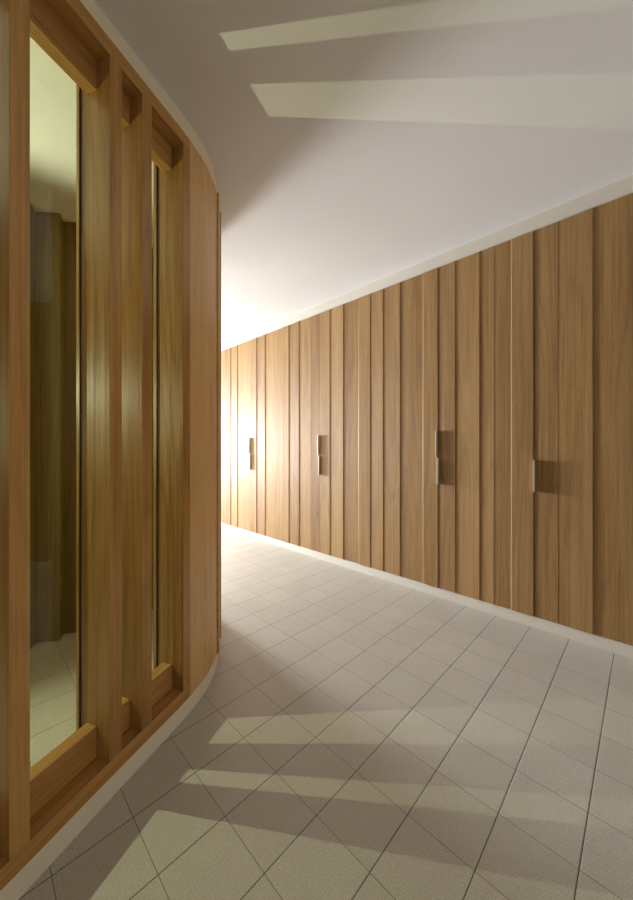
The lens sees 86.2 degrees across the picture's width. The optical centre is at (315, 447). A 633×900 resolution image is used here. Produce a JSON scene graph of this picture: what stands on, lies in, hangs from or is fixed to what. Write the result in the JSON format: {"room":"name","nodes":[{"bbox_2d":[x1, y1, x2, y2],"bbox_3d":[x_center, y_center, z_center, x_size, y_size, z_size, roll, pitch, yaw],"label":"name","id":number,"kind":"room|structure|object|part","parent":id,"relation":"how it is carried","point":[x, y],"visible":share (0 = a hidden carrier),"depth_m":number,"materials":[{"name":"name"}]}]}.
{"room":"hallway","nodes":[
{"label":"hallway","id":0,"kind":"room"},
{"bbox_2d":[30,203,152,649],"bbox_3d":[-2.147,-0.136,1.435,0.125,2.552,3.104,0,0,44],"label":"wall","id":1,"kind":"structure","parent":0,"point":[52,240],"depth_m":1.99,"materials":[{"name":"brown wood"}]},
{"bbox_2d":[190,141,220,695],"bbox_3d":[-0.656,-0.127,1.950,0.217,2.392,1.016,0,0,-16],"label":"wall","id":2,"kind":"structure","parent":0,"point":[205,214],"depth_m":1.57,"materials":[{"name":"brown wood"}]},
{"bbox_2d":[0,654,217,899],"bbox_3d":[-1.017,1.105,0.977,0.633,0.070,2.905,0,0,17],"label":"baseboard","id":3,"kind":"structure","parent":2,"relation":"attached to","point":[24,879],"depth_m":1.04,"materials":[{"name":"beige paint"}]},
{"bbox_2d":[0,0,189,890],"bbox_3d":[-0.924,-0.127,0.725,0.272,2.392,1.648,0,0,25],"label":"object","id":4,"kind":"object","parent":3,"relation":"on","point":[122,127],"visible":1,"depth_m":1.12,"materials":[{"name":"brown wood"}]},
{"bbox_3d":[-0.924,1.043,0.725,0.272,0.052,1.648,0,0,25],"label":"rail","id":5,"kind":"part","parent":4,"relation":"part of","materials":[{"name":"brown wood"}]},
{"bbox_3d":[-0.924,-1.296,0.725,0.272,0.053,1.648,0,0,25],"label":"rail","id":6,"kind":"part","parent":4,"relation":"part of","materials":[{"name":"brown wood"}]},
{"bbox_2d":[80,0,217,192],"bbox_3d":[-1.018,-1.367,0.977,0.632,0.100,2.903,0,0,17],"label":"trim","id":7,"kind":"structure","parent":2,"relation":"attached to","point":[91,6],"depth_m":1.25,"materials":[{"name":"beige paint"}]},
{"bbox_2d":[19,528,632,899],"bbox_3d":[-2.434,1.200,1.374,12.600,0.120,6.950,0,0,44],"label":"floor","id":8,"kind":"structure","parent":0,"point":[353,735],"depth_m":1.24,"materials":[{"name":"tile"}]},
{"bbox_2d":[221,350,224,523],"bbox_3d":[-1.645,-0.152,5.200,1.203,2.437,0.185,0,0,44],"label":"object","id":9,"kind":"object","parent":8,"relation":"on","point":[223,351],"visible":0.06,"depth_m":4.77,"materials":[{"name":"brown wood"}]},
{"bbox_2d":[225,329,280,539],"bbox_3d":[-0.780,-0.152,4.351,1.218,2.437,0.185,0,0,44],"label":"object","id":10,"kind":"object","parent":8,"relation":"on","point":[252,367],"visible":0.87,"depth_m":4.25,"materials":[{"name":"brown wood"}]},
{"bbox_3d":[-1.034,-0.152,4.524,0.613,2.437,0.028,0,0,44],"label":"door","id":11,"kind":"part","parent":10,"relation":"part of","materials":[{"name":"brown wood"}]},
{"bbox_3d":[-0.826,0.177,4.290,0.006,0.200,0.034,0,0,44],"label":"handle","id":12,"kind":"part","parent":10,"relation":"part of","materials":[{"name":"metal"}]},
{"bbox_3d":[-0.834,-0.028,4.297,0.006,0.200,0.034,0,0,44],"label":"handle","id":13,"kind":"part","parent":10,"relation":"part of","materials":[{"name":"metal"}]},
{"bbox_3d":[-0.600,-0.152,4.097,0.602,2.437,0.028,0,0,44],"label":"door","id":14,"kind":"part","parent":10,"relation":"part of","materials":[{"name":"brown wood"}]},
{"bbox_2d":[281,294,370,566],"bbox_3d":[0.095,-0.152,3.491,1.231,2.437,0.185,0,0,44],"label":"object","id":15,"kind":"object","parent":8,"relation":"on","point":[326,355],"visible":0.91,"depth_m":3.38,"materials":[{"name":"brown wood"}]},
{"bbox_3d":[-0.165,-0.152,3.670,0.608,2.437,0.028,0,0,44],"label":"door","id":16,"kind":"part","parent":15,"relation":"part of","materials":[{"name":"brown wood"}]},
{"bbox_3d":[0.034,-0.028,3.445,0.006,0.200,0.034,0,0,44],"label":"handle","id":17,"kind":"part","parent":15,"relation":"part of","materials":[{"name":"metal"}]},
{"bbox_3d":[0.042,0.177,3.438,0.006,0.200,0.034,0,0,44],"label":"handle","id":18,"kind":"part","parent":15,"relation":"part of","materials":[{"name":"silver metal"}]},
{"bbox_3d":[0.274,-0.152,3.238,0.619,2.437,0.030,0,0,44],"label":"door","id":19,"kind":"part","parent":15,"relation":"part of","materials":[{"name":"brown wood"}]},
{"bbox_2d":[221,523,632,658],"bbox_3d":[0.022,1.104,3.519,11.900,0.072,0.062,0,0,44],"label":"baseboard","id":20,"kind":"structure","parent":8,"relation":"on","point":[600,642],"depth_m":2.41,"materials":[{"name":"paint"}]},
{"bbox_2d":[371,231,533,615],"bbox_3d":[0.980,-0.152,2.622,1.247,2.437,0.185,0,0,44],"label":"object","id":21,"kind":"object","parent":8,"relation":"on","point":[452,344],"visible":0.95,"depth_m":2.46,"materials":[{"name":"brown wood"}]},
{"bbox_3d":[0.718,-0.152,2.801,0.619,2.437,0.030,0,0,44],"label":"door","id":22,"kind":"part","parent":21,"relation":"part of","materials":[{"name":"brown wood"}]},
{"bbox_3d":[0.922,-0.028,2.573,0.006,0.200,0.034,0,0,44],"label":"handle","id":23,"kind":"part","parent":21,"relation":"part of","materials":[{"name":"metal"}]},
{"bbox_3d":[0.930,0.177,2.565,0.006,0.200,0.034,0,0,44],"label":"handle","id":24,"kind":"part","parent":21,"relation":"part of","materials":[{"name":"metal"}]},
{"bbox_3d":[1.164,-0.152,2.364,0.622,2.437,0.030,0,0,44],"label":"door","id":25,"kind":"part","parent":21,"relation":"part of","materials":[{"name":"brown wood"}]},
{"bbox_2d":[533,193,632,645],"bbox_3d":[1.648,-0.152,1.966,0.621,2.437,0.185,0,0,44],"label":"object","id":26,"kind":"object","parent":8,"relation":"on","point":[583,460],"visible":1,"depth_m":1.96,"materials":[{"name":"brown wood"}]},
{"bbox_3d":[1.377,0.177,2.127,0.006,0.200,0.034,0,0,44],"label":"handle","id":27,"kind":"part","parent":26,"relation":"part of","materials":[{"name":"metal"}]},
{"bbox_2d":[30,0,632,343],"bbox_3d":[-2.434,-1.459,1.374,12.600,0.502,6.950,0,0,44],"label":"ceiling","id":28,"kind":"structure","parent":0,"point":[350,145],"depth_m":1.46,"materials":[{"name":"white paint"}]},
{"bbox_2d":[221,175,632,350],"bbox_3d":[0.022,-1.423,3.519,11.900,0.098,0.062,0,0,44],"label":"trim","id":29,"kind":"structure","parent":28,"relation":"attached to","point":[623,187],"depth_m":2.41,"materials":[{"name":"paint"}]}
]}

